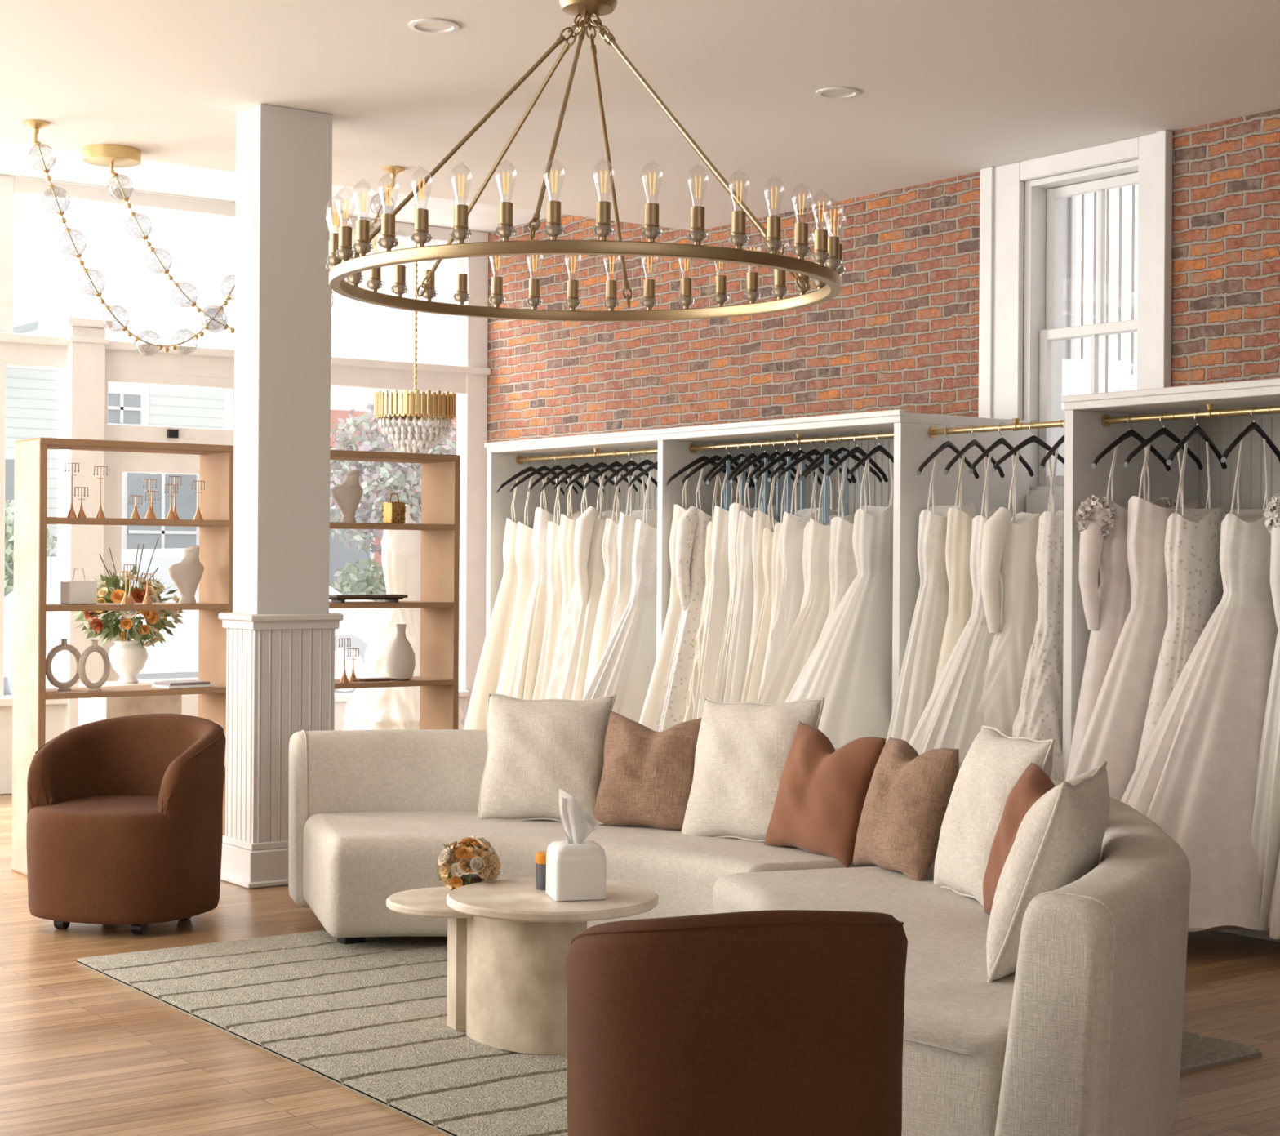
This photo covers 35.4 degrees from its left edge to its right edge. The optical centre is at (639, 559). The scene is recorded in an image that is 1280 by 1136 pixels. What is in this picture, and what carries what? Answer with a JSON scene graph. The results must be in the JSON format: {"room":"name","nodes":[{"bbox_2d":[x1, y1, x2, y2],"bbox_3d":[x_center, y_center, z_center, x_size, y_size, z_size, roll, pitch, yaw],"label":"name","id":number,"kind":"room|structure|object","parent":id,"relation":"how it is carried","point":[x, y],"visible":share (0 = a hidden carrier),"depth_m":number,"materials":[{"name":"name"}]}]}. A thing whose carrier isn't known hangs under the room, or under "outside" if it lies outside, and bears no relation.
{"room":"clothing store","nodes":[
{"label":"clothing store","id":0,"kind":"room"},
{"bbox_2d":[0,174,490,794],"bbox_3d":[-4.472,-0.426,10.685,8.520,3.490,0.190,0,0,-36],"label":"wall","id":1,"kind":"structure","parent":0,"point":[468,379],"depth_m":12.46,"materials":[{"name":"white paint"}]},
{"bbox_2d":[53,315,112,732],"bbox_3d":[-3.226,-0.028,11.568,0.260,2.710,0.250,0,0,-36],"label":"column","id":2,"kind":"structure","parent":1,"relation":"attached to","point":[82,384],"depth_m":11.49,"materials":[{"name":"white paint"}]},
{"bbox_2d":[102,450,199,716],"bbox_3d":[-2.779,0.321,11.902,0.900,1.920,0.118,0,0,-36],"label":"door","id":3,"kind":"structure","parent":1,"relation":"in","point":[117,463],"depth_m":11.72,"materials":[{"name":"white paint"}]},
{"bbox_2d":[104,370,234,445],"bbox_3d":[-2.780,-0.874,11.925,0.930,0.450,0.150,0,0,-36],"label":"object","id":4,"kind":"structure","parent":1,"relation":"in","point":[118,432],"depth_m":11.88,"materials":[{"name":"white paint"}]},
{"bbox_2d":[0,142,563,232],"bbox_3d":[-3.828,-2.227,9.815,8.720,0.120,2.400,0,0,-36],"label":"beam","id":5,"kind":"structure","parent":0,"point":[150,176],"depth_m":11.54,"materials":[{"name":"paint"}]},
{"bbox_2d":[232,103,332,613],"bbox_3d":[-1.503,-0.266,8.409,0.330,3.210,0.235,0,0,-36],"label":"shaft","id":6,"kind":"object","parent":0,"point":[284,154],"visible":0.66,"depth_m":8.31,"materials":[{"name":"paint"}]},
{"bbox_2d":[218,612,343,888],"bbox_3d":[-1.510,0.782,8.409,0.440,1.115,0.345,0,0,-36],"label":"wainscot","id":7,"kind":"structure","parent":6,"relation":"attached to","point":[280,668],"depth_m":8.27,"materials":[{"name":"paint"}]},
{"bbox_2d":[0,0,1279,230],"bbox_3d":[0.432,-2.057,3.950,8.720,0.400,12.100,0,0,-36],"label":"ceiling","id":8,"kind":"structure","parent":0,"point":[948,89],"depth_m":7.84,"materials":[{"name":"paint"}]},
{"bbox_2d":[22,119,404,355],"bbox_3d":[-2.018,-1.389,9.265,1.820,0.970,0.605,0,0,-36],"label":"pendant","id":9,"kind":"object","parent":8,"relation":"hanging from","point":[105,155],"visible":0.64,"depth_m":9.09,"materials":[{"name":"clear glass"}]},
{"bbox_2d":[373,195,456,453],"bbox_3d":[-1.292,-1.364,11.539,0.470,1.570,0.470,0,0,15],"label":"crystal chandelier","id":10,"kind":"object","parent":8,"relation":"hanging from","point":[414,406],"visible":0.91,"depth_m":11.40,"materials":[{"name":"gold metal"}]},
{"bbox_2d":[408,18,459,33],"bbox_3d":[-0.719,-1.861,6.996,0.176,0.008,0.176,0,0,-36],"label":"recessed light","id":11,"kind":"object","parent":8,"relation":"in","point":[424,25],"visible":1,"depth_m":7.00,"materials":[{"name":"white paint"}]},
{"bbox_2d":[325,0,845,321],"bbox_3d":[-0.153,-1.318,5.803,1.495,1.086,1.495,0,0,-36],"label":"ring chandelier","id":12,"kind":"object","parent":8,"relation":"hanging from","point":[343,262],"visible":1,"depth_m":5.61,"materials":[{"name":"gold metal"}]},
{"bbox_2d":[815,86,860,98],"bbox_3d":[0.786,-1.850,7.953,0.176,0.008,0.176,0,0,-36],"label":"recessed light","id":13,"kind":"object","parent":8,"relation":"in","point":[840,92],"visible":1,"depth_m":7.96,"materials":[{"name":"white paint"}]},
{"bbox_2d":[0,793,1279,1135],"bbox_3d":[-0.297,1.398,4.921,8.720,0.100,14.500,0,0,-36],"label":"floor","id":14,"kind":"structure","parent":0,"point":[83,1051],"depth_m":5.53,"materials":[{"name":"brown wood"}]},
{"bbox_2d":[11,437,234,875],"bbox_3d":[-2.238,0.414,8.710,0.876,1.840,0.320,0,0,-36],"label":"display shelf","id":15,"kind":"object","parent":14,"relation":"on","point":[30,606],"visible":0.55,"depth_m":8.54,"materials":[{"name":"brown wood"}]},
{"bbox_2d":[45,638,80,690],"bbox_3d":[-2.458,0.447,8.550,0.060,0.219,0.191,0,0,37],"label":"ring vase","id":16,"kind":"object","parent":15,"relation":"on","point":[63,686],"visible":0.91,"depth_m":8.53,"materials":[{"name":"beige ceramic"}]},
{"bbox_2d":[60,568,97,604],"bbox_3d":[-2.388,0.114,8.525,0.080,0.152,0.130,0,0,43],"label":"purse","id":17,"kind":"object","parent":15,"relation":"in","point":[72,592],"visible":1,"depth_m":8.49,"materials":[{"name":"leather"}]},
{"bbox_2d":[78,640,110,690],"bbox_3d":[-2.324,0.450,8.536,0.060,0.215,0.187,0,0,25],"label":"ring vase","id":18,"kind":"object","parent":15,"relation":"on","point":[95,646],"visible":1,"depth_m":8.52,"materials":[{"name":"beige ceramic"}]},
{"bbox_2d":[72,537,185,683],"bbox_3d":[-2.480,0.244,9.692,0.567,0.707,0.534,0,0,-36],"label":"flower arrangement","id":19,"kind":"object","parent":15,"relation":"on","point":[128,657],"visible":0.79,"depth_m":9.62,"materials":[{"name":"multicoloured plant"}]},
{"bbox_2d":[151,680,212,688],"bbox_3d":[-2.010,0.548,8.802,0.220,0.024,0.140,0,0,-45],"label":"stacked books","id":20,"kind":"object","parent":15,"relation":"in","point":[181,683],"visible":1,"depth_m":8.75,"materials":[{"name":"white paper"}]},
{"bbox_2d":[167,544,204,603],"bbox_3d":[-1.994,0.065,8.835,0.116,0.257,0.200,0,0,34],"label":"bust","id":21,"kind":"object","parent":15,"relation":"in","point":[186,574],"visible":1,"depth_m":8.80,"materials":[{"name":"beige ceramic"}]},
{"bbox_2d":[26,713,226,933],"bbox_3d":[-1.885,0.962,7.378,0.679,0.750,0.662,0,0,17],"label":"tub chair","id":22,"kind":"object","parent":14,"relation":"on","point":[125,813],"visible":1,"depth_m":7.17,"materials":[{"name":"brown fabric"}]},
{"bbox_2d":[78,680,182,725],"bbox_3d":[-2.472,0.965,9.704,0.380,0.735,0.360,0,0,-36],"label":"plinth","id":23,"kind":"object","parent":14,"relation":"on","point":[95,708],"visible":0.22,"depth_m":9.58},
{"bbox_2d":[328,449,460,728],"bbox_3d":[-1.309,0.421,9.384,0.882,1.840,0.320,0,0,-36],"label":"display shelf","id":24,"kind":"object","parent":14,"relation":"on","point":[437,681],"visible":0.37,"depth_m":9.55,"materials":[{"name":"brown wood"}]},
{"bbox_2d":[330,469,363,522],"bbox_3d":[-1.349,-0.294,9.277,0.112,0.247,0.192,0,0,37],"label":"bust","id":25,"kind":"object","parent":24,"relation":"on","point":[347,495],"visible":0.98,"depth_m":9.24,"materials":[{"name":"fabric"}]},
{"bbox_2d":[328,593,408,602],"bbox_3d":[-1.280,0.181,9.331,0.370,0.035,0.150,0,0,-36],"label":"wooden tray","id":26,"kind":"object","parent":24,"relation":"on","point":[335,597],"visible":0.86,"depth_m":9.26,"materials":[{"name":"brown wood"}]},
{"bbox_2d":[381,493,405,523],"bbox_3d":[-1.155,-0.241,9.419,0.074,0.143,0.104,0,0,37],"label":"purse","id":27,"kind":"object","parent":24,"relation":"on","point":[393,512],"visible":0.99,"depth_m":9.39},
{"bbox_2d":[386,623,415,679],"bbox_3d":[-1.124,0.435,9.420,0.136,0.262,0.136,0,0,-36],"label":"bottle vase","id":28,"kind":"object","parent":24,"relation":"on","point":[400,660],"visible":1,"depth_m":9.38,"materials":[{"name":"beige ceramic"}]},
{"bbox_2d":[342,503,463,729],"bbox_3d":[-1.395,0.510,11.898,0.899,1.660,0.910,0,0,37],"label":"mannequin","id":29,"kind":"object","parent":14,"relation":"on","point":[389,707],"visible":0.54,"depth_m":11.75},
{"bbox_2d":[76,929,1262,1135],"bbox_3d":[-0.079,1.339,6.068,2.220,0.021,3.020,0,0,-36],"label":"area rug","id":30,"kind":"object","parent":14,"relation":"on","point":[368,1018],"visible":0.3,"depth_m":5.72,"materials":[{"name":"fabric"}]},
{"bbox_2d":[386,876,658,1054],"bbox_3d":[-0.320,1.121,5.601,0.580,0.412,0.850,0,0,-36],"label":"tables","id":31,"kind":"object","parent":30,"relation":"on","point":[508,940],"visible":0.91,"depth_m":5.42,"materials":[{"name":"stone"}]},
{"bbox_2d":[435,835,501,889],"bbox_3d":[-0.490,0.878,5.729,0.181,0.177,0.195,0,0,-36],"label":"posy","id":32,"kind":"object","parent":31,"relation":"on","point":[455,863],"visible":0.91,"depth_m":5.69,"materials":[{"name":"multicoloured plant"}]},
{"bbox_2d":[535,850,546,889],"bbox_3d":[-0.260,0.865,5.576,0.064,0.100,0.064,0,0,-36],"label":"candle jar","id":33,"kind":"object","parent":31,"relation":"on","point":[540,856],"visible":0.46,"depth_m":5.55,"materials":[{"name":"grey glass"}]},
{"bbox_2d":[545,788,606,901],"bbox_3d":[-0.173,0.768,5.446,0.145,0.295,0.143,0,0,-14],"label":"tissue box","id":34,"kind":"object","parent":31,"relation":"on","point":[576,866],"visible":1,"depth_m":5.39,"materials":[{"name":"white ceramic"}]},
{"bbox_2d":[288,728,962,943],"bbox_3d":[-0.147,0.998,7.011,2.699,0.683,1.214,0,0,22],"label":"sectional sofa","id":35,"kind":"object","parent":30,"relation":"on","point":[372,813],"visible":0.35,"depth_m":6.87,"materials":[{"name":"fabric"}]},
{"bbox_2d":[476,692,616,822],"bbox_3d":[-0.339,0.722,7.294,0.493,0.459,0.233,0,0,7],"label":"throw pillow","id":36,"kind":"object","parent":35,"relation":"on","point":[536,748],"visible":0.89,"depth_m":7.23,"materials":[{"name":"fabric"}]},
{"bbox_2d":[593,710,702,830],"bbox_3d":[0.049,0.749,7.109,0.421,0.403,0.219,0,0,27],"label":"throw pillow","id":37,"kind":"object","parent":35,"relation":"on","point":[646,779],"visible":0.82,"depth_m":7.04,"materials":[{"name":"fabric"}]},
{"bbox_2d":[681,696,824,841],"bbox_3d":[0.380,0.719,6.837,0.527,0.510,0.236,0,0,39],"label":"throw pillow","id":38,"kind":"object","parent":35,"relation":"on","point":[743,748],"visible":0.75,"depth_m":6.78,"materials":[{"name":"fabric"}]},
{"bbox_2d":[764,720,885,866],"bbox_3d":[0.599,0.760,6.519,0.222,0.434,0.441,0,0,-32],"label":"throw pillow","id":39,"kind":"object","parent":35,"relation":"on","point":[822,791],"visible":0.95,"depth_m":6.41,"materials":[{"name":"fabric"}]},
{"bbox_2d":[712,778,1191,1135],"bbox_3d":[0.737,1.004,5.243,1.272,0.683,2.624,0,0,10],"label":"sectional sofa","id":40,"kind":"object","parent":30,"relation":"on","point":[1084,1037],"visible":0.64,"depth_m":4.15,"materials":[{"name":"fabric"}]},
{"bbox_2d":[852,737,959,880],"bbox_3d":[0.810,0.766,6.154,0.214,0.405,0.428,0,0,-22],"label":"throw pillow","id":41,"kind":"object","parent":40,"relation":"on","point":[908,796],"visible":0.94,"depth_m":6.02,"materials":[{"name":"fabric"}]},
{"bbox_2d":[933,724,1055,905],"bbox_3d":[0.995,0.728,5.672,0.237,0.484,0.511,0,0,-13],"label":"throw pillow","id":42,"kind":"object","parent":40,"relation":"on","point":[994,762],"visible":0.59,"depth_m":5.58,"materials":[{"name":"fabric"}]},
{"bbox_2d":[982,762,1055,913],"bbox_3d":[1.036,0.753,5.223,0.215,0.411,0.436,0,0,-12],"label":"throw pillow","id":43,"kind":"object","parent":40,"relation":"on","point":[1033,782],"visible":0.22,"depth_m":5.29,"materials":[{"name":"fabric"}]},
{"bbox_2d":[986,760,1110,982],"bbox_3d":[0.961,0.726,4.715,0.245,0.468,0.497,0,0,24],"label":"throw pillow","id":44,"kind":"object","parent":40,"relation":"on","point":[1058,841],"visible":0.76,"depth_m":4.53,"materials":[{"name":"fabric"}]},
{"bbox_2d":[566,909,907,1135],"bbox_3d":[0.177,0.971,3.765,0.628,0.716,0.613,0,0,-11],"label":"tub chair","id":45,"kind":"object","parent":14,"relation":"on","point":[771,1022],"visible":1,"depth_m":3.49,"materials":[{"name":"brown fabric"}]},
{"bbox_2d":[484,408,1029,709],"bbox_3d":[0.444,0.347,10.355,0.824,2.012,3.446,0,0,-36],"label":"closet","id":46,"kind":"object","parent":14,"relation":"on","point":[911,444],"visible":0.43,"depth_m":10.09,"materials":[{"name":"paint"}]},
{"bbox_2d":[515,448,657,464],"bbox_3d":[-0.228,-0.576,10.935,0.052,0.061,1.595,0,0,-36],"label":"rod","id":47,"kind":"object","parent":46,"relation":"attached to","point":[520,460],"visible":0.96,"depth_m":10.99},
{"bbox_2d":[463,455,564,729],"bbox_3d":[-0.737,0.315,11.434,0.663,1.825,0.281,0,0,-28],"label":"gown","id":48,"kind":"object","parent":47,"relation":"hanging from","point":[494,649],"visible":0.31,"depth_m":11.36,"materials":[{"name":"white fabric"}]},
{"bbox_2d":[485,453,577,729],"bbox_3d":[-0.626,0.321,11.339,0.615,1.835,0.325,0,0,-25],"label":"gown","id":49,"kind":"object","parent":47,"relation":"hanging from","point":[524,556],"visible":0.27,"depth_m":11.27,"materials":[{"name":"white fabric"}]},
{"bbox_2d":[508,453,583,699],"bbox_3d":[-0.498,0.360,11.238,0.768,1.909,0.328,0,0,-42],"label":"gown","id":50,"kind":"object","parent":47,"relation":"hanging from","point":[526,663],"visible":0.27,"depth_m":11.11,"materials":[{"name":"white fabric"}]},
{"bbox_2d":[532,452,604,699],"bbox_3d":[-0.419,0.317,11.103,0.642,1.825,0.256,0,0,-35],"label":"gown","id":51,"kind":"object","parent":47,"relation":"hanging from","point":[554,584],"visible":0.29,"depth_m":11.03,"materials":[{"name":"white fabric"}]},
{"bbox_2d":[545,451,620,698],"bbox_3d":[-0.327,0.360,11.009,0.692,1.909,0.325,0,0,-29],"label":"gown","id":52,"kind":"object","parent":47,"relation":"hanging from","point":[567,523],"visible":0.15,"depth_m":10.94,"materials":[{"name":"white fabric"}]},
{"bbox_2d":[546,449,637,698],"bbox_3d":[-0.293,0.348,10.891,0.679,1.885,0.334,0,0,-16],"label":"gown","id":53,"kind":"object","parent":47,"relation":"hanging from","point":[565,642],"visible":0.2,"depth_m":10.81,"materials":[{"name":"white fabric"}]},
{"bbox_2d":[560,448,646,699],"bbox_3d":[-0.202,0.315,10.737,0.790,1.814,0.305,0,0,-35],"label":"gown","id":54,"kind":"object","parent":47,"relation":"hanging from","point":[588,563],"visible":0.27,"depth_m":10.65,"materials":[{"name":"white fabric"}]},
{"bbox_2d":[582,448,657,697],"bbox_3d":[-0.068,0.328,10.662,0.671,1.838,0.338,0,0,-42],"label":"gown","id":55,"kind":"object","parent":47,"relation":"hanging from","point":[609,545],"visible":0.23,"depth_m":10.55,"materials":[{"name":"white fabric"}]},
{"bbox_2d":[582,461,657,722],"bbox_3d":[-0.064,0.332,10.354,1.018,1.846,0.545,0,0,-26],"label":"gown","id":56,"kind":"object","parent":47,"relation":"hanging from","point":[624,670],"visible":0.32,"depth_m":10.29,"materials":[{"name":"white fabric"}]},
{"bbox_2d":[601,447,657,657],"bbox_3d":[-0.022,0.339,10.529,0.706,1.860,0.311,0,0,-34],"label":"gown","id":57,"kind":"object","parent":47,"relation":"hanging from","point":[626,529],"visible":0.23,"depth_m":10.46,"materials":[{"name":"white fabric"}]},
{"bbox_2d":[688,431,893,453],"bbox_3d":[0.766,-0.569,9.568,0.052,0.061,1.685,0,0,-36],"label":"rod","id":58,"kind":"object","parent":46,"relation":"attached to","point":[693,447],"visible":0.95,"depth_m":9.58,"materials":[{"name":"metal"}]},
{"bbox_2d":[639,443,737,730],"bbox_3d":[0.229,0.365,10.123,0.784,1.912,0.257,0,0,-16],"label":"gown","id":59,"kind":"object","parent":58,"relation":"hanging from","point":[649,715],"visible":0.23,"depth_m":10.07,"materials":[{"name":"white fabric"}]},
{"bbox_2d":[654,442,751,731],"bbox_3d":[0.300,0.354,10.043,0.672,1.888,0.241,0,0,-30],"label":"gown","id":60,"kind":"object","parent":58,"relation":"hanging from","point":[690,546],"visible":0.31,"depth_m":9.97,"materials":[{"name":"fabric"}]},
{"bbox_2d":[683,441,755,721],"bbox_3d":[0.377,0.340,9.936,0.256,1.856,0.602,0,0,40],"label":"gown","id":61,"kind":"object","parent":58,"relation":"hanging from","point":[691,692],"visible":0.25,"depth_m":9.88,"materials":[{"name":"white fabric"}]},
{"bbox_2d":[692,440,775,719],"bbox_3d":[0.426,0.338,9.886,0.581,1.856,0.241,0,0,-30],"label":"gown","id":62,"kind":"object","parent":58,"relation":"hanging from","point":[719,586],"visible":0.27,"depth_m":9.81,"materials":[{"name":"white fabric"}]},
{"bbox_2d":[712,440,776,701],"bbox_3d":[0.489,0.341,9.783,0.248,1.860,0.600,0,0,34],"label":"gown","id":63,"kind":"object","parent":58,"relation":"hanging from","point":[735,508],"visible":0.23,"depth_m":9.73,"materials":[{"name":"white fabric"}]},
{"bbox_2d":[723,439,798,702],"bbox_3d":[0.551,0.333,9.746,0.567,1.843,0.255,0,0,-35],"label":"gown","id":64,"kind":"object","parent":58,"relation":"hanging from","point":[738,651],"visible":0.28,"depth_m":9.67,"materials":[{"name":"white fabric"}]},
{"bbox_2d":[740,438,800,701],"bbox_3d":[0.620,0.367,9.679,0.260,1.910,0.658,0,0,42],"label":"gown","id":65,"kind":"object","parent":58,"relation":"hanging from","point":[760,519],"visible":0.23,"depth_m":9.61,"materials":[{"name":"white fabric"}]},
{"bbox_2d":[742,437,822,702],"bbox_3d":[0.626,0.346,9.578,0.638,1.864,0.253,0,0,-36],"label":"gown","id":66,"kind":"object","parent":58,"relation":"hanging from","point":[753,683],"visible":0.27,"depth_m":9.54,"materials":[{"name":"white fabric"}]},
{"bbox_2d":[756,436,832,702],"bbox_3d":[0.677,0.345,9.490,0.635,1.865,0.263,0,0,-37],"label":"gown","id":67,"kind":"object","parent":58,"relation":"hanging from","point":[776,561],"visible":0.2,"depth_m":9.47,"materials":[{"name":"white fabric"}]},
{"bbox_2d":[758,435,852,699],"bbox_3d":[0.737,0.347,9.440,0.748,1.869,0.252,0,0,-31],"label":"gown","id":68,"kind":"object","parent":58,"relation":"hanging from","point":[791,537],"visible":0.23,"depth_m":9.38,"materials":[{"name":"white fabric"}]},
{"bbox_2d":[757,433,881,703],"bbox_3d":[0.738,0.336,9.237,0.995,1.842,0.357,0,0,-24],"label":"gown","id":69,"kind":"object","parent":58,"relation":"hanging from","point":[804,635],"visible":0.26,"depth_m":9.22,"materials":[{"name":"white fabric"}]},
{"bbox_2d":[799,434,856,613],"bbox_3d":[0.803,0.368,9.316,0.261,1.910,0.642,0,0,45],"label":"gown","id":70,"kind":"object","parent":58,"relation":"hanging from","point":[828,451],"visible":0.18,"depth_m":9.33,"materials":[{"name":"white fabric"}]},
{"bbox_2d":[785,431,893,747],"bbox_3d":[0.839,0.355,8.894,1.271,1.876,0.786,0,0,-43],"label":"gown","id":71,"kind":"object","parent":58,"relation":"hanging from","point":[850,665],"visible":0.48,"depth_m":8.87,"materials":[{"name":"white fabric"}]},
{"bbox_2d":[817,432,888,639],"bbox_3d":[0.839,0.372,9.103,0.981,1.918,0.380,0,0,-42],"label":"gown","id":72,"kind":"object","parent":58,"relation":"hanging from","point":[842,563],"visible":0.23,"depth_m":9.13,"materials":[{"name":"white fabric"}]},
{"bbox_2d":[885,426,978,742],"bbox_3d":[1.237,0.369,8.665,0.731,1.902,0.273,0,0,-43],"label":"gown","id":73,"kind":"object","parent":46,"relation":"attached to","point":[922,655],"visible":0.39,"depth_m":8.62,"materials":[{"name":"white fabric"}]},
{"bbox_2d":[928,417,1063,438],"bbox_3d":[1.567,-0.564,8.465,0.052,0.061,0.930,0,0,-36],"label":"rod","id":74,"kind":"object","parent":46,"relation":"attached to","point":[934,432],"visible":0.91,"depth_m":8.51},
{"bbox_2d":[932,424,1004,691],"bbox_3d":[1.346,0.370,8.550,0.660,1.902,0.281,0,0,-45],"label":"gown","id":75,"kind":"object","parent":74,"relation":"hanging from","point":[959,523],"visible":0.2,"depth_m":8.52,"materials":[{"name":"white fabric"}]},
{"bbox_2d":[908,422,1033,762],"bbox_3d":[1.319,0.369,8.319,1.182,1.904,0.574,0,0,-42],"label":"gown","id":76,"kind":"object","parent":74,"relation":"hanging from","point":[950,718],"visible":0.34,"depth_m":8.26,"materials":[{"name":"white fabric"}]},
{"bbox_2d":[976,420,1064,736],"bbox_3d":[1.498,0.370,8.292,0.819,1.904,0.303,0,0,-26],"label":"gown","id":77,"kind":"object","parent":74,"relation":"hanging from","point":[1009,544],"visible":0.39,"depth_m":8.26,"materials":[{"name":"white fabric"}]},
{"bbox_2d":[1012,420,1064,782],"bbox_3d":[1.658,0.370,8.107,0.344,1.902,0.685,0,0,41],"label":"gown","id":78,"kind":"object","parent":74,"relation":"hanging from","point":[1039,716],"visible":0.33,"depth_m":8.05,"materials":[{"name":"fabric"}]},
{"bbox_2d":[1026,493,1064,513],"bbox_3d":[1.729,0.532,8.589,0.800,1.660,0.926,0,0,-36],"label":"gown alcove base","id":79,"kind":"object","parent":14,"relation":"on","point":[1035,503],"visible":0.05,"depth_m":9.11,"materials":[{"name":"paint"}]},
{"bbox_2d":[1061,377,1279,942],"bbox_3d":[2.640,0.362,7.333,0.824,2.012,2.176,0,0,-36],"label":"closet","id":80,"kind":"object","parent":14,"relation":"on","point":[1086,436],"visible":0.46,"depth_m":8.00,"materials":[{"name":"paint"}]},
{"bbox_2d":[1102,404,1279,426],"bbox_3d":[2.478,-0.557,7.211,0.052,0.061,2.060,0,0,-36],"label":"rod","id":81,"kind":"object","parent":80,"relation":"attached to","point":[1107,420],"visible":1,"depth_m":7.68,"materials":[{"name":"metal"}]},
{"bbox_2d":[1065,413,1176,780],"bbox_3d":[1.884,0.352,7.903,0.678,1.863,0.234,0,0,-34],"label":"gown","id":82,"kind":"object","parent":81,"relation":"hanging from","point":[1102,526],"visible":0.41,"depth_m":7.82,"materials":[{"name":"white fabric"}]},
{"bbox_2d":[1069,410,1203,800],"bbox_3d":[1.860,0.353,7.702,0.922,1.862,0.336,0,0,-32],"label":"gown","id":83,"kind":"object","parent":81,"relation":"hanging from","point":[1114,730],"visible":0.44,"depth_m":7.67,"materials":[{"name":"white fabric"}]},
{"bbox_2d":[1134,408,1226,768],"bbox_3d":[2.037,0.354,7.598,0.312,1.864,0.791,0,0,43],"label":"gown","id":84,"kind":"object","parent":81,"relation":"hanging from","point":[1192,547],"visible":0.41,"depth_m":7.56,"materials":[{"name":"fabric"}]},
{"bbox_2d":[1120,404,1279,931],"bbox_3d":[2.077,0.369,7.296,1.350,1.894,0.757,0,0,-42],"label":"gown","id":85,"kind":"object","parent":81,"relation":"hanging from","point":[1195,776],"visible":0.73,"depth_m":7.11,"materials":[{"name":"white fabric"}]},
{"bbox_2d":[1250,492,1279,931],"bbox_3d":[2.344,0.355,7.189,0.266,1.863,0.770,0,0,37],"label":"gown","id":86,"kind":"object","parent":81,"relation":"hanging from","point":[1265,828],"visible":0.88,"depth_m":7.02,"materials":[{"name":"white fabric"}]},
{"bbox_2d":[1267,851,1279,938],"bbox_3d":[2.446,0.357,7.045,0.762,1.864,0.292,0,0,-40],"label":"gown","id":87,"kind":"object","parent":81,"relation":"hanging from","point":[1274,913],"visible":1,"depth_m":6.82,"materials":[{"name":"white fabric"}]},
{"bbox_2d":[485,108,1279,591],"bbox_3d":[3.254,-0.437,7.553,0.300,3.620,14.400,0,0,-36],"label":"wall","id":88,"kind":"structure","parent":0,"point":[900,331],"depth_m":10.29,"materials":[{"name":"red brick"}]},
{"bbox_2d":[978,129,1172,493],"bbox_3d":[2.079,-1.050,9.144,0.360,1.590,1.160,0,0,-36],"label":"window","id":89,"kind":"structure","parent":88,"relation":"in","point":[1002,188],"depth_m":9.31,"materials":[{"name":"white paint"}]},
{"bbox_2d":[1067,184,1135,395],"bbox_3d":[2.201,-1.030,9.196,0.014,1.390,0.614,0,0,-36],"label":"security bars","id":90,"kind":"object","parent":89,"relation":"attached to","point":[1133,186],"visible":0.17,"depth_m":9.25,"materials":[{"name":"paint"}]},
{"label":"outside","id":91,"kind":"structure","parent":0,"visible":0},
{"bbox_2d":[135,671,198,679],"bbox_3d":[-12.904,1.370,34.760,60.000,0.180,48.600,0,0,-36],"label":"ground","id":92,"kind":"structure","parent":91,"point":[171,674],"depth_m":22.98,"materials":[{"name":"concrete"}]},
{"bbox_2d":[4,499,57,596],"bbox_3d":[-7.266,0.277,21.920,1.816,2.071,1.869,0,0,-36],"label":"street tree","id":93,"kind":"object","parent":92,"relation":"on","point":[9,520],"visible":0.26,"depth_m":21.78,"materials":[{"name":"green plant"}]},
{"bbox_2d":[4,366,226,555],"bbox_3d":[-8.504,-0.684,27.192,5.600,3.950,6.000,0,0,-36],"label":"siding","id":94,"kind":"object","parent":92,"relation":"on","point":[31,394],"visible":0.02,"depth_m":24.45,"materials":[{"name":"wood"}]},
{"bbox_2d":[4,383,199,587],"bbox_3d":[-6.737,-0.672,24.761,5.800,3.950,0.210,0,0,-36],"label":"window","id":95,"kind":"structure","parent":94,"relation":"attached to","point":[128,404],"depth_m":25.06,"materials":[{"name":"glass"}]},
{"bbox_2d":[3,548,385,695],"bbox_3d":[-4.365,0.615,18.463,4.450,1.450,1.800,0,0,-36],"label":"parked car","id":96,"kind":"object","parent":92,"relation":"on","point":[180,653],"visible":0.11,"depth_m":17.63,"materials":[{"name":"paint"}]},
{"bbox_2d":[328,557,386,600],"bbox_3d":[-3.353,0.660,25.369,1.621,1.381,1.606,0,0,-36],"label":"shrub","id":97,"kind":"object","parent":92,"relation":"on","point":[374,583],"visible":0.2,"depth_m":25.12,"materials":[{"name":"green plant"}]},
{"bbox_2d":[328,408,457,600],"bbox_3d":[-3.780,-0.376,31.151,6.700,3.400,5.150,0,0,-36],"label":"storefront","id":98,"kind":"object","parent":92,"relation":"on","point":[340,555],"visible":0.05,"depth_m":27.86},
{"bbox_2d":[329,403,457,554],"bbox_3d":[-2.837,-0.342,24.500,2.555,3.358,2.548,0,0,-36],"label":"tree","id":99,"kind":"object","parent":92,"relation":"on","point":[393,478],"visible":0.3,"depth_m":23.99,"materials":[{"name":"green plant"}]},
{"bbox_2d":[1075,184,1137,395],"bbox_3d":[2.681,-0.731,15.541,0.200,4.200,14.000,0,0,-36],"label":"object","id":100,"kind":"structure","parent":92,"relation":"on","point":[1126,191],"depth_m":14.40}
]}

